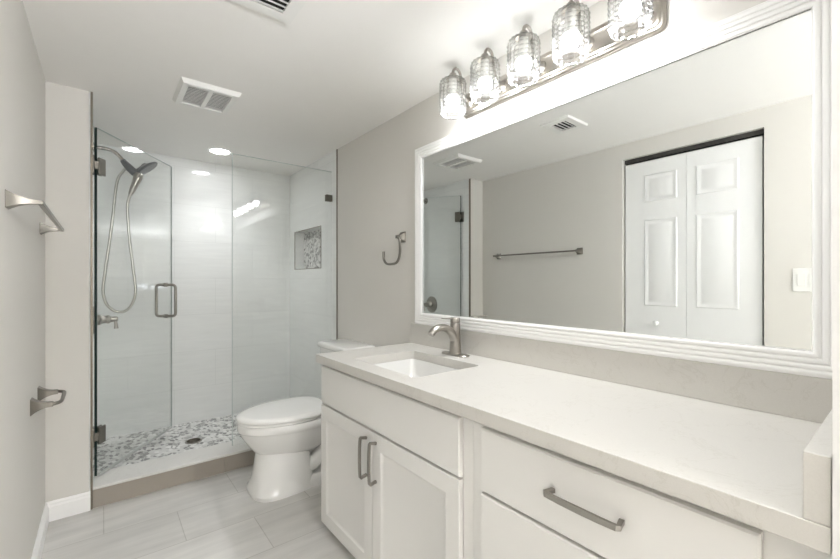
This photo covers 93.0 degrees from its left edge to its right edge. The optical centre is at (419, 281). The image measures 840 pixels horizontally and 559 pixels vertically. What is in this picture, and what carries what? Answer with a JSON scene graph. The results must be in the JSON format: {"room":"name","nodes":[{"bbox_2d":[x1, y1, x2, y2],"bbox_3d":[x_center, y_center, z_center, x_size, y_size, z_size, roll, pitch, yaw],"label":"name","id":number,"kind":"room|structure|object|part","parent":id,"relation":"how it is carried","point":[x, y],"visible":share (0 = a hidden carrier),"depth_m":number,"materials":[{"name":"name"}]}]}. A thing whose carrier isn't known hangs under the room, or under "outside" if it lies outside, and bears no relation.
{"room":"bathroom","nodes":[
{"label":"bathroom","id":0,"kind":"room"},
{"bbox_2d":[0,0,44,558],"bbox_3d":[-1.055,0.099,0.871,0.120,2.202,2.777,0,0,-39],"label":"wall","id":1,"kind":"structure","parent":0,"point":[22,80],"depth_m":1.41,"materials":[{"name":"beige paint"}]},
{"bbox_2d":[5,189,63,234],"bbox_3d":[-1.452,-0.244,1.531,0.080,0.053,0.876,0,0,-39],"label":"towel bar","id":2,"kind":"object","parent":1,"relation":"attached to","point":[12,200],"visible":1,"depth_m":1.22,"materials":[{"name":"grey metal"}]},
{"bbox_3d":[-1.195,-0.244,1.208,0.080,0.053,0.051,0,0,-39],"label":"post","id":3,"kind":"part","parent":2,"relation":"part of","materials":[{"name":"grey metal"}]},
{"bbox_3d":[-1.709,-0.244,1.854,0.080,0.053,0.051,0,0,-39],"label":"post","id":4,"kind":"part","parent":2,"relation":"part of","materials":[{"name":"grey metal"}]},
{"bbox_3d":[-1.426,-0.243,1.552,0.013,0.013,0.839,0,0,-39],"label":"rail","id":5,"kind":"part","parent":2,"relation":"part of","materials":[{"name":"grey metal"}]},
{"bbox_2d":[31,503,48,558],"bbox_3d":[-1.447,1.151,1.471,0.014,0.097,1.349,0,0,-39],"label":"baseboard","id":6,"kind":"structure","parent":1,"relation":"attached to","point":[40,539],"depth_m":1.78,"materials":[{"name":"white paint"}]},
{"bbox_2d":[30,386,66,415],"bbox_3d":[-1.581,0.497,1.707,0.097,0.065,0.281,0,0,-39],"label":"toilet paper holder","id":7,"kind":"object","parent":1,"relation":"attached to","point":[37,404],"visible":1,"depth_m":1.64,"materials":[{"name":"grey metal"}]},
{"bbox_3d":[-1.522,0.497,1.607,0.066,0.065,0.051,0,0,-39],"label":"post","id":8,"kind":"part","parent":7,"relation":"part of","materials":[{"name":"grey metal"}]},
{"bbox_3d":[-1.665,0.497,1.787,0.066,0.065,0.051,0,0,-39],"label":"post","id":9,"kind":"part","parent":7,"relation":"part of","materials":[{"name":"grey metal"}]},
{"bbox_2d":[45,81,88,501],"bbox_3d":[-2.165,0.099,2.400,0.288,2.202,0.998,0,0,-39],"label":"wall pier","id":10,"kind":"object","parent":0,"point":[66,108],"visible":0.43,"depth_m":2.04,"materials":[{"name":"beige paint"}]},
{"bbox_2d":[45,491,90,521],"bbox_3d":[-1.801,1.151,2.043,0.174,0.097,0.014,0,0,-39],"label":"baseboard","id":11,"kind":"object","parent":10,"relation":"attached to","point":[61,508],"visible":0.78,"depth_m":2.04,"materials":[{"name":"white paint"}]},
{"bbox_2d":[89,92,93,490],"bbox_3d":[-2.049,0.099,2.495,0.012,2.202,0.994,0,0,-39],"label":"wall","id":12,"kind":"structure","parent":0,"point":[89,92],"depth_m":2.11,"materials":[{"name":"beige paint"}]},
{"bbox_2d":[91,92,92,508],"bbox_3d":[-1.736,0.099,2.109,0.009,2.202,0.016,0,0,-39],"label":"trim","id":13,"kind":"structure","parent":12,"relation":"attached to","point":[91,92],"depth_m":2.10,"materials":[{"name":"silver metal"}]},
{"bbox_2d":[97,315,118,328],"bbox_3d":[-2.039,0.245,2.595,0.126,0.176,0.176,0,0,-39],"label":"shower valve","id":14,"kind":"object","parent":12,"relation":"attached to","point":[101,319],"visible":0.68,"depth_m":2.58,"materials":[{"name":"silver metal"}]},
{"bbox_3d":[-1.998,0.267,2.621,0.028,0.081,0.029,0,0,-39],"label":"lever","id":15,"kind":"part","parent":14,"relation":"part of","materials":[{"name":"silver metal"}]},
{"bbox_2d":[97,146,157,312],"bbox_3d":[-2.013,-0.354,2.743,0.352,1.137,0.157,0,0,-39],"label":"shower","id":16,"kind":"object","parent":12,"relation":"attached to","point":[138,173],"visible":0.96,"depth_m":2.73,"materials":[{"name":"silver metal"}]},
{"bbox_3d":[-2.085,-0.864,2.686,0.151,0.078,0.022,0,0,-39],"label":"arm","id":17,"kind":"part","parent":16,"relation":"part of","materials":[{"name":"silver metal"}]},
{"bbox_2d":[93,127,176,475],"bbox_3d":[-1.793,0.115,2.568,0.174,1.937,0.785,0,0,-10],"label":"shower door","id":18,"kind":"structure","parent":12,"relation":"attached to","point":[99,164],"depth_m":2.21,"materials":[{"name":"clear glass"}]},
{"bbox_3d":[-1.837,0.135,2.885,0.153,0.256,0.030,0,0,-4],"label":"handle","id":19,"kind":"part","parent":18,"relation":"part of","materials":[{"name":"silver metal"}]},
{"bbox_2d":[93,413,241,472],"bbox_3d":[-1.542,1.175,3.017,1.432,0.050,0.808,0,0,-39],"label":"floor","id":20,"kind":"structure","parent":0,"point":[217,430],"depth_m":2.87,"materials":[{"name":"tile"}]},
{"bbox_2d":[185,438,201,443],"bbox_3d":[-1.634,1.146,2.879,0.110,0.007,0.110,0,0,-39],"label":"shower drain","id":21,"kind":"object","parent":20,"relation":"on","point":[193,440],"visible":1,"depth_m":2.87,"materials":[{"name":"silver metal"}]},
{"bbox_2d":[97,144,289,437],"bbox_3d":[-1.851,0.099,3.365,1.982,2.202,0.120,0,0,-39],"label":"wall","id":22,"kind":"structure","parent":0,"point":[134,358],"depth_m":3.26,"materials":[{"name":"white tile"}]},
{"bbox_2d":[41,465,355,558],"bbox_3d":[0.434,1.250,-0.155,2.532,0.100,6.257,0,0,-39],"label":"floor","id":23,"kind":"structure","parent":0,"point":[215,516],"depth_m":1.94,"materials":[{"name":"grey tile"}]},
{"bbox_2d":[93,439,254,507],"bbox_3d":[-1.235,1.143,2.632,1.430,0.114,0.208,0,0,-39],"label":"shower curb","id":24,"kind":"object","parent":23,"relation":"on","point":[121,483],"visible":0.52,"depth_m":2.36,"materials":[{"name":"white stone"}]},
{"bbox_2d":[232,153,331,445],"bbox_3d":[-0.964,0.117,2.863,0.717,1.934,0.026,0,0,-39],"label":"glass screen","id":25,"kind":"object","parent":24,"relation":"on","point":[328,198],"visible":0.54,"depth_m":2.64,"materials":[{"name":"clear glass"}]},
{"bbox_2d":[236,339,374,501],"bbox_3d":[-0.715,0.805,2.473,0.802,0.790,0.448,0,0,-39],"label":"toilet","id":26,"kind":"object","parent":23,"relation":"on","point":[284,435],"visible":0.52,"depth_m":2.25,"materials":[{"name":"white ceramic"}]},
{"bbox_3d":[-0.813,0.786,2.369,0.510,0.016,0.390,0,0,-39],"label":"seat","id":27,"kind":"part","parent":26,"relation":"part of","materials":[{"name":"white ceramic"}]},
{"bbox_3d":[-0.811,0.760,2.371,0.525,0.028,0.408,0,0,-39],"label":"lid","id":28,"kind":"part","parent":26,"relation":"part of","materials":[{"name":"white ceramic"}]},
{"bbox_3d":[-0.493,0.623,2.662,0.208,0.356,0.400,0,0,-39],"label":"tank","id":29,"kind":"part","parent":26,"relation":"part of","materials":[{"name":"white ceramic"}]},
{"bbox_3d":[-0.497,0.427,2.660,0.228,0.034,0.428,0,0,-39],"label":"tank lid","id":30,"kind":"part","parent":26,"relation":"part of","materials":[{"name":"white ceramic"}]},
{"bbox_2d":[321,365,473,558],"bbox_3d":[0.039,0.792,1.696,0.603,0.815,0.992,0,0,-39],"label":"base cabinet","id":31,"kind":"object","parent":23,"relation":"on","point":[397,469],"visible":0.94,"depth_m":1.45,"materials":[{"name":"white paint"}]},
{"bbox_3d":[-0.325,0.868,1.742,0.018,0.564,0.462,0,0,-39],"label":"door","id":32,"kind":"part","parent":31,"relation":"part of","materials":[{"name":"white paint"}]},
{"bbox_3d":[-0.226,0.693,1.575,0.038,0.167,0.014,0,0,-39],"label":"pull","id":33,"kind":"part","parent":31,"relation":"part of","materials":[{"name":"silver metal"}]},
{"bbox_3d":[-0.182,0.693,1.520,0.038,0.167,0.014,0,0,-39],"label":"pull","id":34,"kind":"part","parent":31,"relation":"part of","materials":[{"name":"silver metal"}]},
{"bbox_3d":[-0.028,0.868,1.370,0.018,0.564,0.482,0,0,-39],"label":"door","id":35,"kind":"part","parent":31,"relation":"part of","materials":[{"name":"white paint"}]},
{"bbox_2d":[316,343,831,554],"bbox_3d":[0.268,0.365,1.419,0.588,0.038,1.730,0,0,-39],"label":"countertop","id":36,"kind":"structure","parent":31,"relation":"on","point":[744,465],"depth_m":0.95,"materials":[{"name":"white stone"}]},
{"bbox_2d":[372,359,458,376],"bbox_3d":[-0.025,0.450,1.722,0.378,0.130,0.495,0,0,-39],"label":"sink","id":37,"kind":"object","parent":36,"relation":"in","point":[410,367],"visible":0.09,"depth_m":1.93,"materials":[{"name":"white ceramic"}]},
{"bbox_2d":[428,317,468,356],"bbox_3d":[0.115,0.257,1.851,0.192,0.178,0.164,0,0,-39],"label":"faucet","id":38,"kind":"object","parent":36,"relation":"on","point":[453,331],"visible":1,"depth_m":1.86,"materials":[{"name":"silver metal"}]},
{"bbox_3d":[0.109,0.241,1.846,0.177,0.093,0.049,0,0,-39],"label":"spout","id":39,"kind":"part","parent":38,"relation":"part of","materials":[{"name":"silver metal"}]},
{"bbox_3d":[0.167,0.182,1.892,0.047,0.025,0.047,0,0,-39],"label":"handle","id":40,"kind":"part","parent":38,"relation":"part of","materials":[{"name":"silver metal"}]},
{"bbox_3d":[0.167,0.342,1.892,0.059,0.007,0.164,0,0,-39],"label":"plate","id":41,"kind":"part","parent":38,"relation":"part of","materials":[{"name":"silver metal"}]},
{"bbox_2d":[803,410,831,526],"bbox_3d":[0.791,0.296,0.749,0.570,0.099,0.030,0,0,-39],"label":"side splash","id":42,"kind":"object","parent":36,"relation":"on","point":[817,455],"visible":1,"depth_m":0.57,"materials":[{"name":"white stone"}]},
{"bbox_2d":[474,421,831,558],"bbox_3d":[0.575,0.792,1.023,0.603,0.815,0.726,0,0,-39],"label":"base cabinet","id":43,"kind":"object","parent":23,"relation":"on","point":[532,501],"visible":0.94,"depth_m":0.88,"materials":[{"name":"white paint"}]},
{"bbox_3d":[0.362,0.725,0.879,0.018,0.274,0.604,0,0,-39],"label":"drawer","id":44,"kind":"part","parent":43,"relation":"part of","materials":[{"name":"white paint"}]},
{"bbox_3d":[0.346,0.484,0.857,0.038,0.014,0.177,0,0,-39],"label":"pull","id":45,"kind":"part","parent":43,"relation":"part of","materials":[{"name":"silver metal"}]},
{"bbox_2d":[22,0,600,175],"bbox_3d":[0.140,-1.052,0.319,2.662,0.100,7.365,0,0,-39],"label":"ceiling","id":46,"kind":"structure","parent":0,"point":[310,86],"depth_m":1.81,"materials":[{"name":"paint"}]},
{"bbox_2d":[172,76,241,114],"bbox_3d":[-1.152,-0.991,2.154,0.280,0.022,0.315,0,0,-39],"label":"exhaust fan","id":47,"kind":"object","parent":46,"relation":"attached to","point":[189,92],"visible":1,"depth_m":2.12,"materials":[{"name":"white plastic"}]},
{"bbox_2d":[182,86,207,105],"bbox_3d":[-1.196,-0.989,2.118,0.091,0.008,0.231,0,0,-39],"label":"grille","id":48,"kind":"object","parent":47,"relation":"attached to","point":[191,95],"depth_m":2.13,"materials":[{"name":"white plastic"}]},
{"bbox_2d":[205,93,230,110],"bbox_3d":[-1.108,-0.989,2.189,0.091,0.008,0.231,0,0,-39],"label":"grille","id":49,"kind":"object","parent":47,"relation":"attached to","point":[213,101],"depth_m":2.20,"materials":[{"name":"white plastic"}]},
{"bbox_2d":[208,148,231,154],"bbox_3d":[-1.532,-0.998,3.056,0.164,0.006,0.164,0,0,-39],"label":"recessed light","id":50,"kind":"object","parent":46,"relation":"in","point":[220,151],"visible":1,"depth_m":3.06,"materials":[{"name":"white paint"}]},
{"bbox_2d":[231,0,306,23],"bbox_3d":[-0.527,-0.994,1.389,0.230,0.016,0.200,0,0,-39],"label":"ceiling vent","id":51,"kind":"object","parent":46,"relation":"in","point":[285,11],"visible":1,"depth_m":1.44,"materials":[{"name":"white plastic"}]},
{"bbox_2d":[290,0,767,398],"bbox_3d":[1.032,0.099,1.030,0.120,2.202,7.125,0,0,-39],"label":"wall","id":52,"kind":"structure","parent":0,"point":[376,169],"depth_m":2.57,"materials":[{"name":"beige paint"}]},
{"bbox_2d":[294,226,319,269],"bbox_3d":[-0.978,-0.283,3.459,0.007,0.347,0.569,0,0,-39],"label":"trim","id":53,"kind":"structure","parent":52,"relation":"attached to","point":[317,226],"depth_m":3.68,"materials":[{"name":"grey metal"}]},
{"bbox_2d":[304,229,320,268],"bbox_3d":[-0.894,-0.283,3.526,0.045,0.377,0.599,0,0,-39],"label":"wall niche","id":54,"kind":"object","parent":52,"relation":"in","point":[312,240],"visible":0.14,"depth_m":3.58,"materials":[{"name":"tile"}]},
{"bbox_2d":[336,149,337,339],"bbox_3d":[-0.625,0.099,3.017,0.010,2.202,0.014,0,0,-39],"label":"trim","id":55,"kind":"structure","parent":52,"relation":"attached to","point":[336,149],"depth_m":3.02,"materials":[{"name":"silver metal"}]},
{"bbox_2d":[382,232,405,264],"bbox_3d":[-0.157,-0.196,2.388,0.048,0.196,0.188,0,0,-39],"label":"towel ring","id":56,"kind":"object","parent":52,"relation":"attached to","point":[401,237],"visible":1,"depth_m":2.33,"materials":[{"name":"grey metal"}]},
{"bbox_3d":[-0.119,-0.263,2.340,0.048,0.063,0.055,0,0,-39],"label":"post","id":57,"kind":"part","parent":56,"relation":"part of","materials":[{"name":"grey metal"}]},
{"bbox_2d":[446,0,666,117],"bbox_3d":[0.422,-0.877,1.545,0.192,0.230,0.913,0,0,-39],"label":"vanity light","id":58,"kind":"object","parent":52,"relation":"attached to","point":[637,21],"visible":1,"depth_m":1.50,"materials":[{"name":"silver metal"}]},
{"bbox_3d":[0.151,-0.823,1.832,0.060,0.051,0.060,0,0,-39],"label":"bulb","id":59,"kind":"part","parent":58,"relation":"part of","materials":[{"name":"white glass"}]},
{"bbox_2d":[449,77,456,89],"bbox_3d":[0.151,-0.906,1.832,0.034,0.050,0.034,0,0,-39],"label":"socket","id":60,"kind":"object","parent":58,"relation":"attached to","point":[452,80],"depth_m":1.82,"materials":[{"name":"white plastic"}]},
{"bbox_3d":[0.193,-0.920,1.865,0.120,0.144,0.013,0,0,-39],"label":"arm","id":61,"kind":"part","parent":58,"relation":"part of","materials":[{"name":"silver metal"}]},
{"bbox_2d":[481,58,488,72],"bbox_3d":[0.273,-0.906,1.678,0.034,0.050,0.034,0,0,-39],"label":"socket","id":62,"kind":"object","parent":58,"relation":"attached to","point":[484,61],"depth_m":1.66,"materials":[{"name":"white plastic"}]},
{"bbox_3d":[0.273,-0.823,1.678,0.060,0.051,0.060,0,0,-39],"label":"bulb","id":63,"kind":"part","parent":58,"relation":"part of","materials":[{"name":"white glass"}]},
{"bbox_3d":[0.315,-0.920,1.711,0.120,0.144,0.013,0,0,-39],"label":"arm","id":64,"kind":"part","parent":58,"relation":"part of","materials":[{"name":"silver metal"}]},
{"bbox_2d":[519,36,527,51],"bbox_3d":[0.396,-0.906,1.524,0.034,0.050,0.034,0,0,-39],"label":"socket","id":65,"kind":"object","parent":58,"relation":"attached to","point":[523,40],"depth_m":1.51,"materials":[{"name":"white plastic"}]},
{"bbox_3d":[0.396,-0.823,1.524,0.060,0.051,0.060,0,0,-39],"label":"bulb","id":66,"kind":"part","parent":58,"relation":"part of","materials":[{"name":"white glass"}]},
{"bbox_3d":[0.437,-0.920,1.557,0.120,0.144,0.013,0,0,-39],"label":"arm","id":67,"kind":"part","parent":58,"relation":"part of","materials":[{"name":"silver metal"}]},
{"bbox_2d":[566,8,575,26],"bbox_3d":[0.518,-0.906,1.371,0.034,0.050,0.034,0,0,-39],"label":"socket","id":68,"kind":"object","parent":58,"relation":"attached to","point":[570,12],"depth_m":1.36,"materials":[{"name":"white plastic"}]},
{"bbox_3d":[0.518,-0.823,1.371,0.060,0.051,0.060,0,0,-39],"label":"bulb","id":69,"kind":"part","parent":58,"relation":"part of","materials":[{"name":"white glass"}]},
{"bbox_3d":[0.560,-0.920,1.404,0.120,0.144,0.013,0,0,-39],"label":"arm","id":70,"kind":"part","parent":58,"relation":"part of","materials":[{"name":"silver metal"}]},
{"bbox_3d":[0.640,-0.823,1.217,0.060,0.051,0.060,0,0,-39],"label":"bulb","id":71,"kind":"part","parent":58,"relation":"part of","materials":[{"name":"white glass"}]},
{"bbox_3d":[0.682,-0.920,1.250,0.120,0.144,0.013,0,0,-39],"label":"arm","id":72,"kind":"part","parent":58,"relation":"part of","materials":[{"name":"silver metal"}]},
{"bbox_2d":[410,323,831,422],"bbox_3d":[0.491,0.290,1.598,0.017,0.111,1.732,0,0,-39],"label":"backsplash","id":73,"kind":"structure","parent":52,"relation":"attached to","point":[808,398],"depth_m":1.24,"materials":[{"name":"white stone"}]},
{"bbox_2d":[415,0,831,378],"bbox_3d":[0.494,-0.253,1.589,0.024,0.974,1.662,0,0,-39],"label":"wall mirror","id":74,"kind":"object","parent":52,"relation":"attached to","point":[673,199],"visible":0.93,"depth_m":1.25,"materials":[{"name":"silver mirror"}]},
{"bbox_2d":[832,0,839,558],"bbox_3d":[0.847,0.099,0.691,0.592,2.202,0.127,0,0,-39],"label":"wall","id":75,"kind":"structure","parent":0,"point":[835,3],"depth_m":0.55,"materials":[{"name":"white paint"}]}
]}

